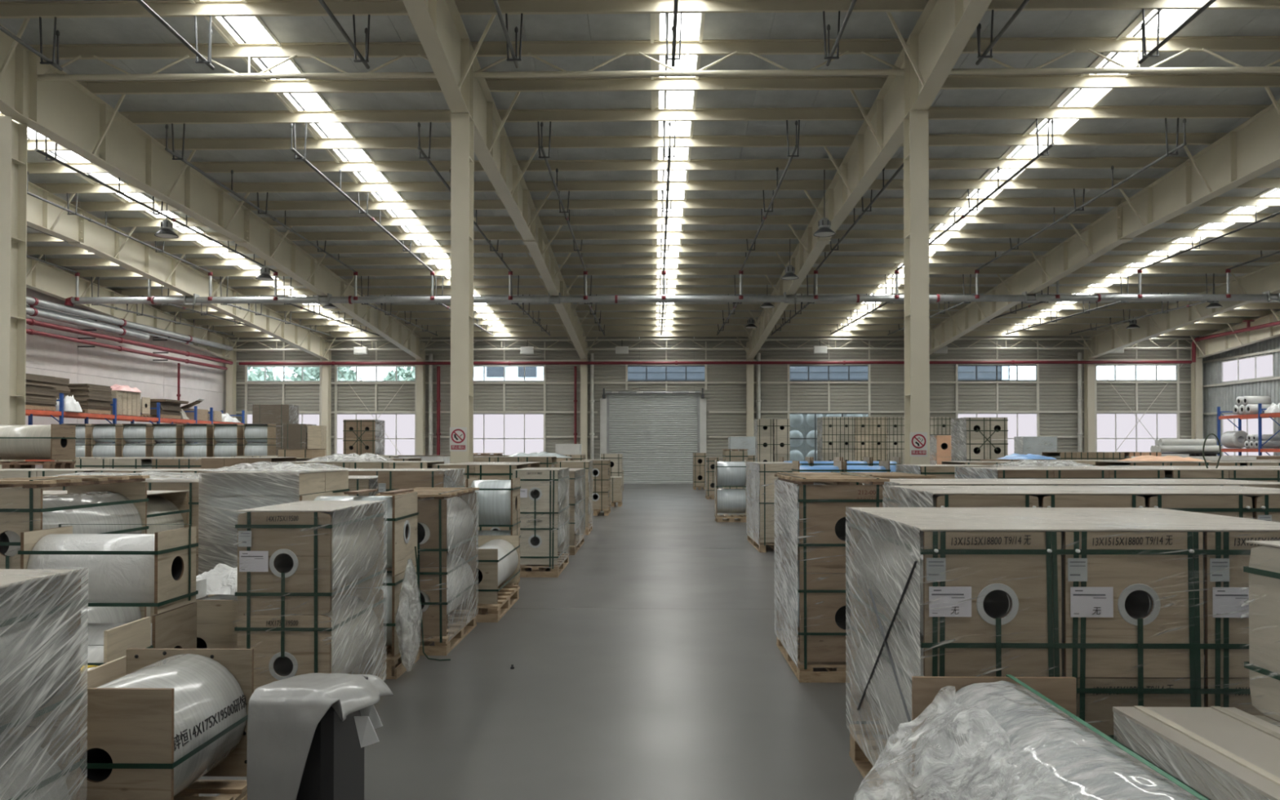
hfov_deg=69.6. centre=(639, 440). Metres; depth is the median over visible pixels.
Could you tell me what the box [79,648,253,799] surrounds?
crate
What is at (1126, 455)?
crate
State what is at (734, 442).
block
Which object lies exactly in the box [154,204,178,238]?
pendant lamp
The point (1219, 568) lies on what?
label
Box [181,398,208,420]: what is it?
carton
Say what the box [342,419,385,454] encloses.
crate
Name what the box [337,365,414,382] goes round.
window
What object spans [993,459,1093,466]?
heap
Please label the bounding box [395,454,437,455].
crate
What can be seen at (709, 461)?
crate
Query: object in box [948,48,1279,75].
beam
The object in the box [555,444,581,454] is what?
block
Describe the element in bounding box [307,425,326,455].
tower
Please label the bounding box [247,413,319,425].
window
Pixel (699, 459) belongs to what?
crate
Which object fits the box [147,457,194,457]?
crate
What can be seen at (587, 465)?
crate
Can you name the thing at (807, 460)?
stack
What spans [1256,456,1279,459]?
pile
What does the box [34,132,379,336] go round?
pipe
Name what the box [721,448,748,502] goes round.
crate
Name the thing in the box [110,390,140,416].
carton
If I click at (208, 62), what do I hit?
pipe
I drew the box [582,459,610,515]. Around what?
crate
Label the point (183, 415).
sack
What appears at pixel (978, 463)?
crate
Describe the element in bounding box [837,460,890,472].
stack
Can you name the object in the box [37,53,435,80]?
beam
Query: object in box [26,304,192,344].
pipe
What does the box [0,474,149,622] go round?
crate
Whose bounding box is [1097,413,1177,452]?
window
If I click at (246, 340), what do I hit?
beam
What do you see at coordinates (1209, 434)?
strap loop
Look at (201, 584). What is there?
foam block
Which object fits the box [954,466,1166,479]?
crate
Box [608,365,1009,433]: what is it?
windows
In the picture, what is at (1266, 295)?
pipe
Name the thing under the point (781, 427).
crate
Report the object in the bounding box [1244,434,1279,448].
pile
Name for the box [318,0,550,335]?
pipe
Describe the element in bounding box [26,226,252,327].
pipe
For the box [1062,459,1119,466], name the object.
crate
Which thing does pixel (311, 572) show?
crate
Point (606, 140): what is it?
ceiling
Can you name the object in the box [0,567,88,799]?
crate
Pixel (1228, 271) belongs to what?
pipe
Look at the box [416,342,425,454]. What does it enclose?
steel column
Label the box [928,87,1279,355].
roof beam
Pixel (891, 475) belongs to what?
crate
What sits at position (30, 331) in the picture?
pipe
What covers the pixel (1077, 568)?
label
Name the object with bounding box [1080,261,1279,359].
roof beam
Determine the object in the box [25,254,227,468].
wall
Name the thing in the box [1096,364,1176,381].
window
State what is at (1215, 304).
pendant lamp
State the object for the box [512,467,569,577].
crate
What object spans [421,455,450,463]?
carton
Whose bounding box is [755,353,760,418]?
downpipe
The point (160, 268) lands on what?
roof beam
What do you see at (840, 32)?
pipe
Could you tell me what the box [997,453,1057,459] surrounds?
sheet
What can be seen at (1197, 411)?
steel column
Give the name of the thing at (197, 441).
packaged film rolls
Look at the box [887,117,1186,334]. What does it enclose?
pipe
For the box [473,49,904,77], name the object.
beam
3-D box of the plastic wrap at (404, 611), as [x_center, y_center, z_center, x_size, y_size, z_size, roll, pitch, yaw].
[-1.666,1.259,6.624,0.154,0.800,0.468,0,-1,11]
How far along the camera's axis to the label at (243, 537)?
5.22 m
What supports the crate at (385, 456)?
on the floor
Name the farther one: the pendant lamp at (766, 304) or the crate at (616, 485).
the pendant lamp at (766, 304)
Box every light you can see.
[353,340,367,354]
[520,344,533,354]
[615,346,628,354]
[813,339,826,353]
[933,346,947,353]
[1109,347,1124,353]
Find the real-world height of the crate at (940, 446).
2.083 m
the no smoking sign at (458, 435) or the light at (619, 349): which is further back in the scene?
the light at (619, 349)
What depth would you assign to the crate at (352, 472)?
11.10 m
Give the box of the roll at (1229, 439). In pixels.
[1220,430,1248,448]
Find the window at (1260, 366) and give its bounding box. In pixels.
[1221,353,1274,382]
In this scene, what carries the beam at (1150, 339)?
attached to the roof beam at (1267, 278)
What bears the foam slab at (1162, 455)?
on the crate
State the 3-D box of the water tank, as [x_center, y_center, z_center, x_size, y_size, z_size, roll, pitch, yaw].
[9.346,0.446,47.402,6.000,4.000,2.110,0,-1,1]
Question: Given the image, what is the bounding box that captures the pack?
[1013,436,1057,455]
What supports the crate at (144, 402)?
on the rack at (61, 414)
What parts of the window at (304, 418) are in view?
pane, pane, pane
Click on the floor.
(652, 666)
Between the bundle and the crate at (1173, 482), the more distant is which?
the bundle
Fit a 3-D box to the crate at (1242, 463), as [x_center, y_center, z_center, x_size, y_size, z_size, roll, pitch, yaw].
[10.612,1.084,15.325,1.768,1.454,1.228,0,-1,1]
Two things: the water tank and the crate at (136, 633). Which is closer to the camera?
the crate at (136, 633)
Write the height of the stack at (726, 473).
1.423 m
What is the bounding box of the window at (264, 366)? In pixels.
[247,365,319,382]
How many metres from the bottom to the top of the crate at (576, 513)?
1.323 m
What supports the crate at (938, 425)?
on the floor
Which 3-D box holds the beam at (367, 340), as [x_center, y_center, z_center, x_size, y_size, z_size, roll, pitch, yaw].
[-12.906,-4.581,44.309,4.560,0.550,0.100,0,-1,1]
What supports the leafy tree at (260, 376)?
on the ground
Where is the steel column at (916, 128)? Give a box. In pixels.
[903,110,929,464]
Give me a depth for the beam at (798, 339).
43.93 m
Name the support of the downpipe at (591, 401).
on the floor
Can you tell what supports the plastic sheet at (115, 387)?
on the carton at (128, 403)
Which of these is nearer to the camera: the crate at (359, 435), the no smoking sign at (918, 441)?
the no smoking sign at (918, 441)
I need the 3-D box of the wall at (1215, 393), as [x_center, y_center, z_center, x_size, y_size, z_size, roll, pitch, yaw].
[26.735,-3.589,17.971,0.300,10.854,52.700,0,-1,1]
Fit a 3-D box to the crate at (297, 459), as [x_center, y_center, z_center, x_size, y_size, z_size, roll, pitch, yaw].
[-7.028,1.088,17.352,1.215,1.487,1.115,0,-1,1]
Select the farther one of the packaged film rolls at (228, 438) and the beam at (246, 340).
the beam at (246, 340)
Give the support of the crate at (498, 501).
on the floor
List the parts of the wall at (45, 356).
wall panel, wall panel, wall panel, wall panel, wall panel, wall panel, wall panel, wall panel, wall panel, wall panel, wall panel, wall panel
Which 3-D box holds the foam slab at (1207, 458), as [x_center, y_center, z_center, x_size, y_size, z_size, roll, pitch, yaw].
[10.527,0.349,17.534,1.900,0.070,0.800,0,-1,1]
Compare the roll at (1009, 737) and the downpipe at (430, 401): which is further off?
the downpipe at (430, 401)
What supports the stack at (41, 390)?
on the rack at (61, 414)
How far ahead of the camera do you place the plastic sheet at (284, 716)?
3.66 m
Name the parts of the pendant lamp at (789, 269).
rod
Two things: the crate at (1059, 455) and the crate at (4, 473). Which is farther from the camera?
the crate at (1059, 455)
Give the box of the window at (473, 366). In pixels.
[473,365,543,381]
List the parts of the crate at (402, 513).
board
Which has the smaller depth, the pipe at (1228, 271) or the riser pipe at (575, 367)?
the pipe at (1228, 271)
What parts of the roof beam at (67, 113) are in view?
splice plate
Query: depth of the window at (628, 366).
44.71 m
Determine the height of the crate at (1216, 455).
1.437 m
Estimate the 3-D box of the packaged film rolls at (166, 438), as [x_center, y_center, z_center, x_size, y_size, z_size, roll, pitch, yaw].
[-14.594,0.725,28.527,0.775,2.447,0.615,0,-1,1]
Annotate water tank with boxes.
[789,413,867,461]
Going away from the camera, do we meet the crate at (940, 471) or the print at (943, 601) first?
the print at (943, 601)
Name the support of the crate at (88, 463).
on the floor
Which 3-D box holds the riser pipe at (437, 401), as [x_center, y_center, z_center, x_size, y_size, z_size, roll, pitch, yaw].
[-9.752,-0.724,44.519,0.230,5.680,0.219,0,-1,1]
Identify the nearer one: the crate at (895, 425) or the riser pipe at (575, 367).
the crate at (895, 425)
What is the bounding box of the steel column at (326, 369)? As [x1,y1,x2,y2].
[321,342,331,455]
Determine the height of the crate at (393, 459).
1.477 m
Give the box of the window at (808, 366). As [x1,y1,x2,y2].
[789,364,868,381]
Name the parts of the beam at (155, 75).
post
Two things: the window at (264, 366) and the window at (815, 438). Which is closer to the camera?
the window at (815, 438)
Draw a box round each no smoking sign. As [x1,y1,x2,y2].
[449,426,466,451]
[910,432,927,456]
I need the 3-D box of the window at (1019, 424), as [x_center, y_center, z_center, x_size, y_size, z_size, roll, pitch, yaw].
[17.250,-0.069,44.468,3.900,2.470,0.100,0,-1,1]
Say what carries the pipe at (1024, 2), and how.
hanging from the ceiling
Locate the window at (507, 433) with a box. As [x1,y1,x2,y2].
[473,413,543,454]
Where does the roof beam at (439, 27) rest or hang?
attached to the ceiling
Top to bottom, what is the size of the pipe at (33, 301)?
0.308 m
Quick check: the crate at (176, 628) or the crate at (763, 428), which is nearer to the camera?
the crate at (176, 628)
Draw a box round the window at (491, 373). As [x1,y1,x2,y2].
[473,366,543,380]
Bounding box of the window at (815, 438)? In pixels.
[789,413,868,461]
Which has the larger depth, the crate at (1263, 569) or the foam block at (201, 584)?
the foam block at (201, 584)
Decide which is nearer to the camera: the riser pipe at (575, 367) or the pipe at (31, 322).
the pipe at (31, 322)
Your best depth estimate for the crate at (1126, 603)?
3.60 m
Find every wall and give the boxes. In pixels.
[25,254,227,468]
[227,335,1202,461]
[1202,310,1279,455]
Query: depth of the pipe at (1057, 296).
33.19 m
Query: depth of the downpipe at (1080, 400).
44.06 m
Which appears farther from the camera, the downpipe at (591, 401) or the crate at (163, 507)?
the downpipe at (591, 401)
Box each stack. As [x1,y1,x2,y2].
[25,373,57,410]
[54,377,70,399]
[67,383,112,413]
[140,402,182,418]
[714,459,746,522]
[778,457,811,466]
[791,460,843,472]
[810,457,840,466]
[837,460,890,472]
[840,457,871,466]
[870,457,901,472]
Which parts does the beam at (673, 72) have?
post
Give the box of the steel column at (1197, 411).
[1191,341,1203,439]
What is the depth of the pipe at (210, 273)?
28.45 m
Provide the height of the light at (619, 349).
0.671 m
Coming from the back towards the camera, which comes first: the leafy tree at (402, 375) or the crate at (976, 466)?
the leafy tree at (402, 375)
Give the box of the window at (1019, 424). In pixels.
[958,413,1036,455]
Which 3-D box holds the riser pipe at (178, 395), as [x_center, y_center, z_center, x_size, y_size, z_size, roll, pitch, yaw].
[-19.977,-0.633,39.828,0.160,5.400,0.152,0,-1,1]
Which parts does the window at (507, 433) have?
pane, pane, pane, pane, pane, pane, pane, pane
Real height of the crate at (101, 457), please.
1.437 m
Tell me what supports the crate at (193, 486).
on the floor
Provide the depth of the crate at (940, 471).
11.94 m
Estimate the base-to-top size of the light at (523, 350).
0.671 m
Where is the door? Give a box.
[600,387,706,483]
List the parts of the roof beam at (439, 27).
splice plate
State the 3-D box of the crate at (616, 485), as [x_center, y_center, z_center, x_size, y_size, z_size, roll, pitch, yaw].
[-0.783,1.506,27.050,0.531,0.854,0.930,0,-1,1]
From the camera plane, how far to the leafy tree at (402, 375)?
56.27 m
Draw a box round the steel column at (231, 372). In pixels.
[226,342,236,417]
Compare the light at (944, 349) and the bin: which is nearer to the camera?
the bin
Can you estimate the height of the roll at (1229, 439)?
0.740 m
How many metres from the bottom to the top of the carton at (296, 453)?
0.190 m
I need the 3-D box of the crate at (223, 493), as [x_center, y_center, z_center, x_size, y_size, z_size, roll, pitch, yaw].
[-3.190,1.003,8.159,0.832,1.465,1.272,0,-1,1]
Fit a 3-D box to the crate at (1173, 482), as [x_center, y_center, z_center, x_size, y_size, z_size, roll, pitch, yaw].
[3.309,1.016,7.064,2.932,1.415,1.178,0,-1,1]
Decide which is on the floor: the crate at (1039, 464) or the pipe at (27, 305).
the crate at (1039, 464)
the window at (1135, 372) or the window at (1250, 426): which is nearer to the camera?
the window at (1250, 426)
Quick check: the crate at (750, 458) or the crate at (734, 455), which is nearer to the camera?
the crate at (734, 455)
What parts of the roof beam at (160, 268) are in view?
splice plate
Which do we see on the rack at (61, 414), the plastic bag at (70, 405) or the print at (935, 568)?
the plastic bag at (70, 405)
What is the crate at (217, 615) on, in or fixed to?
on the floor
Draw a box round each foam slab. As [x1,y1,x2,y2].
[1131,456,1256,460]
[1161,453,1189,456]
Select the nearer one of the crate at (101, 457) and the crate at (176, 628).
the crate at (176, 628)
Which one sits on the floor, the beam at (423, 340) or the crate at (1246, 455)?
the crate at (1246, 455)
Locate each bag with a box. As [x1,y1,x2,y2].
[55,394,82,412]
[195,563,237,595]
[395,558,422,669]
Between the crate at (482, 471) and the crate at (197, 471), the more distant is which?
the crate at (482, 471)
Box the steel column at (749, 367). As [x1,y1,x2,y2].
[746,341,754,455]
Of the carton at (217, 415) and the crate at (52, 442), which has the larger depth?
the carton at (217, 415)
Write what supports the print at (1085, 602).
attached to the crate at (1126, 603)
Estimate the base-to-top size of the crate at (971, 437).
2.493 m
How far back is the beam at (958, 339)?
43.78 m
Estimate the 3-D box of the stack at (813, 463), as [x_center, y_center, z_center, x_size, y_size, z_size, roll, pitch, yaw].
[3.520,1.081,17.616,0.550,1.508,0.575,0,-1,1]
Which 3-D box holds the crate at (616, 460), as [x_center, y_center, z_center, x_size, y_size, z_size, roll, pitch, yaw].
[-0.931,1.211,30.505,0.695,1.517,1.020,0,-1,1]
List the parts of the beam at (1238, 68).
post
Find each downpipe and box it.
[427,353,433,454]
[589,353,594,459]
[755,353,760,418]
[1076,352,1083,452]
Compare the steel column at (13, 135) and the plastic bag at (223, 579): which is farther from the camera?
the steel column at (13, 135)
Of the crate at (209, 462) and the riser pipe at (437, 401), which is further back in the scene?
the riser pipe at (437, 401)
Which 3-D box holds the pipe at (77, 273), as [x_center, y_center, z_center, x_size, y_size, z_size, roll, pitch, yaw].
[-19.413,-6.122,24.873,0.289,2.569,37.002,0,-1,1]
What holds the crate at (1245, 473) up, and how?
on the floor
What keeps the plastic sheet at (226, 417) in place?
on the rack at (61, 414)
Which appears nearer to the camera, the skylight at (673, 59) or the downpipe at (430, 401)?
the skylight at (673, 59)
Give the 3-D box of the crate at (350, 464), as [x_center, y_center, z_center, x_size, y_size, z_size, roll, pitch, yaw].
[-4.240,1.060,14.008,2.308,1.474,1.128,0,-1,1]
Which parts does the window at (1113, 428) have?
pane, pane, pane, pane, pane, pane, pane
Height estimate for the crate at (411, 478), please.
1.444 m
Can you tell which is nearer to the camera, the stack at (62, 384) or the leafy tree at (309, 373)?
the stack at (62, 384)
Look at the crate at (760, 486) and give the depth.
14.77 m
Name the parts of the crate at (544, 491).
board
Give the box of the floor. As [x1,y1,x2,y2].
[197,483,911,799]
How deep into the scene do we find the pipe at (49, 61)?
20.56 m
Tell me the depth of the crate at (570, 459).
24.03 m
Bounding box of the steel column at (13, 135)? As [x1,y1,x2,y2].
[0,115,27,468]
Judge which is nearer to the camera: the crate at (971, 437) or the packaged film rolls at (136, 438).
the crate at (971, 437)
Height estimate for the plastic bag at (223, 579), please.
0.165 m
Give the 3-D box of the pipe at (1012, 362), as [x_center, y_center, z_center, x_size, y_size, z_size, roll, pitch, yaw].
[3.416,-3.689,43.993,45.450,0.190,0.200,0,-1,1]
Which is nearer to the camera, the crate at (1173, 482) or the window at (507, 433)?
the crate at (1173, 482)
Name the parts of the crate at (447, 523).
board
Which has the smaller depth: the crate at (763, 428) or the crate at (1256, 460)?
the crate at (1256, 460)
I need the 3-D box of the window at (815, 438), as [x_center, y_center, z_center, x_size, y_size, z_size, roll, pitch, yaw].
[9.152,-0.068,44.595,3.900,2.470,0.100,0,-1,1]
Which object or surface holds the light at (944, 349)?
attached to the beam at (958, 339)
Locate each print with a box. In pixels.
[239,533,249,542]
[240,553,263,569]
[928,561,943,575]
[931,589,964,613]
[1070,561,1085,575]
[1073,590,1106,613]
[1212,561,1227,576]
[1215,590,1248,614]
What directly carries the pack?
on the floor
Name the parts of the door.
guide rail, guide rail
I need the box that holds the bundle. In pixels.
[1150,439,1219,456]
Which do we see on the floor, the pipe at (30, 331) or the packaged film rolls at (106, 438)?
the packaged film rolls at (106, 438)
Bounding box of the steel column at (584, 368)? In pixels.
[580,341,587,459]
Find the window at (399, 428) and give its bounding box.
[337,413,414,455]
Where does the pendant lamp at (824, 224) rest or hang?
hanging from the ceiling
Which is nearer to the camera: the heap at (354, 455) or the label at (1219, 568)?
the label at (1219, 568)
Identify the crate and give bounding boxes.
[0,423,76,468]
[0,468,135,488]
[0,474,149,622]
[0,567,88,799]
[11,478,203,599]
[17,524,198,613]
[42,490,190,617]
[54,457,101,468]
[75,457,161,469]
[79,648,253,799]
[80,602,196,648]
[80,616,153,666]
[80,655,125,688]
[94,468,273,478]
[101,457,147,457]
[140,396,150,417]
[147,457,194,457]
[150,594,257,648]
[151,457,201,468]
[198,470,349,599]
[201,457,296,468]
[231,455,278,457]
[233,499,386,690]
[245,468,404,475]
[272,461,444,469]
[296,457,310,461]
[299,488,450,679]
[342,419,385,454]
[342,455,398,457]
[346,457,421,461]
[348,475,377,496]
[375,487,479,655]
[377,467,465,499]
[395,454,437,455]
[431,462,528,530]
[452,535,519,622]
[454,462,540,467]
[466,477,520,588]
[473,453,503,456]
[473,456,556,467]
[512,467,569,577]
[556,457,573,467]
[557,460,593,534]
[557,468,585,555]
[562,454,586,461]
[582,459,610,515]
[600,453,622,500]
[610,475,622,506]
[692,453,706,489]
[705,457,719,499]
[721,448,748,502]
[746,461,801,552]
[747,455,755,462]
[754,418,773,462]
[771,418,790,462]
[773,473,889,682]
[776,471,935,636]
[816,417,854,461]
[845,506,1279,799]
[854,417,887,461]
[862,478,1279,496]
[882,484,1279,654]
[886,417,904,464]
[895,464,1001,479]
[929,417,951,435]
[929,435,951,464]
[941,461,1037,466]
[951,417,1008,461]
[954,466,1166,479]
[976,466,1113,467]
[980,459,1061,466]
[1041,452,1124,460]
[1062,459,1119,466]
[1094,461,1240,466]
[1107,706,1279,799]
[1109,466,1279,485]
[1113,465,1272,467]
[1124,452,1161,458]
[1208,460,1274,461]
[1209,461,1279,466]
[1216,455,1257,456]
[1240,540,1279,727]
[1244,466,1279,467]
[1246,455,1279,456]
[1256,459,1279,461]
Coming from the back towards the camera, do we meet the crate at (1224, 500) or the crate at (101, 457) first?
the crate at (101, 457)
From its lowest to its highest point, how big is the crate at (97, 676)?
0.678 m
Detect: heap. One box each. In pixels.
[47,471,201,479]
[201,461,348,471]
[306,453,392,461]
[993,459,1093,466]
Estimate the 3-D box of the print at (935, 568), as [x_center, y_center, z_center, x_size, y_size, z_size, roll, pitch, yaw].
[1.158,0.502,3.596,0.060,0.055,0.001,0,-1,1]
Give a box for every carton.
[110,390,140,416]
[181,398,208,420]
[208,410,222,421]
[277,448,325,457]
[398,455,422,461]
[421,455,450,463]
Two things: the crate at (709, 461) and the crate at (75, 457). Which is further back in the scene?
the crate at (709, 461)
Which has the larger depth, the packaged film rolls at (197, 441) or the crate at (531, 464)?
the packaged film rolls at (197, 441)
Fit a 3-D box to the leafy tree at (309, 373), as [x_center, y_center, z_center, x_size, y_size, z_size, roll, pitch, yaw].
[-19.409,-1.465,56.528,5.168,8.019,5.181,0,-1,-3]
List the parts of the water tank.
tank panel, tank panel, tank panel, tank panel, tank panel, tank panel, tank panel, tank panel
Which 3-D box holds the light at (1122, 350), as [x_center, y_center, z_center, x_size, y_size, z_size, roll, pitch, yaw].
[22.587,-4.459,43.621,0.620,0.671,0.223,0,-1,1]
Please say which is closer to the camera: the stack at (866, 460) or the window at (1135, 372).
the stack at (866, 460)
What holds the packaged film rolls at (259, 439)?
on the floor
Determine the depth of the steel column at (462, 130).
16.08 m
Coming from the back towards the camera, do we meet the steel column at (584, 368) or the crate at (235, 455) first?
the steel column at (584, 368)
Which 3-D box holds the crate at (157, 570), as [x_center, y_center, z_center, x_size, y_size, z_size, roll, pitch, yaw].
[-3.018,0.723,5.256,0.775,0.464,0.445,0,-1,1]
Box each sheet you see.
[110,384,141,392]
[222,413,240,422]
[246,672,393,799]
[508,451,570,457]
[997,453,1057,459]
[1119,455,1208,461]
[1264,402,1279,413]
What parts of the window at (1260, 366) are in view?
pane, pane, pane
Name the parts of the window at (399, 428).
pane, pane, pane, pane, pane, pane, pane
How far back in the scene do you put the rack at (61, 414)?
32.32 m
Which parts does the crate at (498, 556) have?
board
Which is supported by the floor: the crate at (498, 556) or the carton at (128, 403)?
the crate at (498, 556)
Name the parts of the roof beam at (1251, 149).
splice plate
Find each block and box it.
[195,578,206,599]
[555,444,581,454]
[728,436,755,454]
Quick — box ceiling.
[0,0,1279,337]
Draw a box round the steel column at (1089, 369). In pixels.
[1084,340,1094,452]
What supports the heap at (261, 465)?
on the crate at (223, 493)
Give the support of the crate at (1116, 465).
on the floor
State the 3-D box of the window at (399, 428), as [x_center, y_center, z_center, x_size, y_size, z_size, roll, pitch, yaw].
[-12.881,-0.064,44.941,3.930,2.470,0.100,0,-1,1]
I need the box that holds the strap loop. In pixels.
[1202,433,1221,468]
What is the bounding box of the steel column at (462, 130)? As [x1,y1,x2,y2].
[450,112,474,463]
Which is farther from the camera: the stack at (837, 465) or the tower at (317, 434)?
the tower at (317, 434)
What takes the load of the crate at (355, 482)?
on the floor
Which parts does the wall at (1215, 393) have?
siding panel, siding panel, siding panel, siding panel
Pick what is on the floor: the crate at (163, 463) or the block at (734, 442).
the crate at (163, 463)
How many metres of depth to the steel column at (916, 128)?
15.96 m
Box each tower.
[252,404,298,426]
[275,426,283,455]
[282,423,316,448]
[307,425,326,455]
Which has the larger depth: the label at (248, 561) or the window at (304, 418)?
the window at (304, 418)
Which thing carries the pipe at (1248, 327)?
attached to the roof beam at (1213, 346)
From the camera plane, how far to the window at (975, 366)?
44.45 m
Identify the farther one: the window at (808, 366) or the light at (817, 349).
the window at (808, 366)
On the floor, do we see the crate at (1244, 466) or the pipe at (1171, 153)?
the crate at (1244, 466)
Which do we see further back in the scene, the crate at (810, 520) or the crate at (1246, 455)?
the crate at (1246, 455)
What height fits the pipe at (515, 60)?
2.569 m
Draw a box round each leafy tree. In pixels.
[248,367,288,381]
[284,367,363,381]
[382,366,414,380]
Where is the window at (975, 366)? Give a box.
[957,364,1036,381]
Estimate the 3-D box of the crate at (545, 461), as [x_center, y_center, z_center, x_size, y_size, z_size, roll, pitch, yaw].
[-2.804,1.112,20.136,1.875,1.497,1.015,0,-1,1]
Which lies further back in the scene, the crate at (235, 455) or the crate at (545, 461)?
the crate at (235, 455)
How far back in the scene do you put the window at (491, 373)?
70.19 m
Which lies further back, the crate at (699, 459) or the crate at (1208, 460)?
the crate at (699, 459)
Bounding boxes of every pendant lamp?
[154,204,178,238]
[255,260,274,280]
[322,303,337,308]
[744,318,756,328]
[760,284,774,308]
[781,239,799,279]
[813,169,835,236]
[1126,316,1140,328]
[1205,283,1222,308]
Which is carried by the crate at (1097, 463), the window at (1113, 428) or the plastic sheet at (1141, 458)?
the plastic sheet at (1141, 458)
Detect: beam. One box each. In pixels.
[0,17,432,359]
[26,181,336,359]
[26,254,239,359]
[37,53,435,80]
[228,339,302,351]
[324,338,402,351]
[402,0,597,359]
[419,338,575,350]
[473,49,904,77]
[585,338,749,350]
[736,0,992,359]
[759,337,904,350]
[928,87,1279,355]
[947,337,1091,349]
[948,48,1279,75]
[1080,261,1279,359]
[1124,337,1199,349]
[1190,309,1279,358]
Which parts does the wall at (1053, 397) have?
siding panel, siding panel, wall post, siding panel, siding panel, wall post, wall post, siding panel, siding panel, wall post, siding panel, siding panel, wall post, siding panel, siding panel, brace rod, wall post, wall post, siding panel, brace rod, siding panel, wall post, siding panel, siding panel, siding panel, siding panel, siding panel, siding panel, wall post, wall post, wall post, siding panel, siding panel, siding panel, siding panel, siding panel, siding panel, siding panel, siding panel, wall post, wall post, siding panel, siding panel, wall post, wall post, siding panel, siding panel, siding panel, siding panel, siding panel, siding panel, siding panel, siding panel, wall post, wall post, wall post, siding panel, siding panel, wall post, wall post, siding panel, siding panel, siding panel, siding panel, siding panel, siding panel, siding panel, siding panel, wall post, wall post, wall post, siding panel, siding panel, wall post, wall post, siding panel, siding panel, siding panel, siding panel, wall post, siding panel, siding panel, brace rod, wall post, wall post, brace rod, siding panel, siding panel, wall post, wall post, siding panel, siding panel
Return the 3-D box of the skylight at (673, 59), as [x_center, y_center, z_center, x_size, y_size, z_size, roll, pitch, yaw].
[0.705,-6.125,24.557,0.289,2.569,37.002,0,-1,1]
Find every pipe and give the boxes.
[0,16,437,336]
[26,170,332,336]
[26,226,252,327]
[26,254,235,336]
[26,296,232,351]
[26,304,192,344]
[26,306,149,340]
[26,318,233,364]
[26,328,227,369]
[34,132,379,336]
[64,290,1279,306]
[136,0,493,335]
[176,363,180,399]
[239,360,1191,365]
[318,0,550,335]
[435,366,440,455]
[493,0,604,335]
[573,366,577,444]
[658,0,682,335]
[716,0,857,335]
[771,0,1029,335]
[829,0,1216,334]
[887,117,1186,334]
[986,280,1060,322]
[1005,206,1279,334]
[1069,250,1279,334]
[1191,320,1279,362]
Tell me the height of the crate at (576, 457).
1.477 m
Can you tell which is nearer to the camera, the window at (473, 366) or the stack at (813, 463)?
the stack at (813, 463)
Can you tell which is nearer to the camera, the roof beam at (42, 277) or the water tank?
the roof beam at (42, 277)
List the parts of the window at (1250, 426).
pane, pane, pane, pane, pane, pane, pane, pane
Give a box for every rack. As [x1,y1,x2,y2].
[25,393,244,461]
[1217,403,1279,455]
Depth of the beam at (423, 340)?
44.17 m
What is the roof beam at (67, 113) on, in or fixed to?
attached to the ceiling
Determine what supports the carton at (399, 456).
on the floor
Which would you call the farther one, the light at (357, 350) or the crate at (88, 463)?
the light at (357, 350)
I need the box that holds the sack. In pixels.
[180,408,189,419]
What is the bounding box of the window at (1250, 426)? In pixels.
[1222,413,1274,456]
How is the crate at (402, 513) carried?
on the floor
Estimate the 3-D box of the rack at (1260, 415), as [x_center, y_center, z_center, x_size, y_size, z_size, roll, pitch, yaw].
[25.312,0.273,35.606,0.990,3.500,8.080,0,-1,1]
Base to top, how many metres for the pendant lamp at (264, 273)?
1.182 m
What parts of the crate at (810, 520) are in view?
board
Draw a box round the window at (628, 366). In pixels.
[627,365,705,381]
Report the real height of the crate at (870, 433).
2.927 m
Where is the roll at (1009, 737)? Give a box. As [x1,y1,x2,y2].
[853,674,1208,799]
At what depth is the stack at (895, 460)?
17.40 m
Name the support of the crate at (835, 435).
on the floor
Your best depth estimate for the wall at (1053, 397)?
44.66 m
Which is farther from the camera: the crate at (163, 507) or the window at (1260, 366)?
the window at (1260, 366)
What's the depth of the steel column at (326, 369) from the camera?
44.40 m
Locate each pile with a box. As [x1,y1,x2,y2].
[150,399,188,404]
[1232,395,1271,414]
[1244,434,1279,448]
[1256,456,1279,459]
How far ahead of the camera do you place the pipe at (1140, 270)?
30.96 m
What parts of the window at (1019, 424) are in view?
pane, pane, pane, pane, pane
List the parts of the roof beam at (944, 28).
splice plate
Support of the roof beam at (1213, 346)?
attached to the ceiling
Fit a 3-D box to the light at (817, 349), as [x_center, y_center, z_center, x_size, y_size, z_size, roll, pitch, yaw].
[8.589,-4.457,43.841,0.620,0.671,0.223,0,-1,1]
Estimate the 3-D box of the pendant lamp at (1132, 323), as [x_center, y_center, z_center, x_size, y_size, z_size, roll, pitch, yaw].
[20.915,-4.989,39.031,0.540,0.484,0.540,0,-1,1]
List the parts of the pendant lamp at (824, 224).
rod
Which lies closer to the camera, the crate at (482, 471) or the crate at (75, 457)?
the crate at (482, 471)
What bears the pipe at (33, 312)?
attached to the wall at (45, 356)
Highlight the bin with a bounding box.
[296,675,368,799]

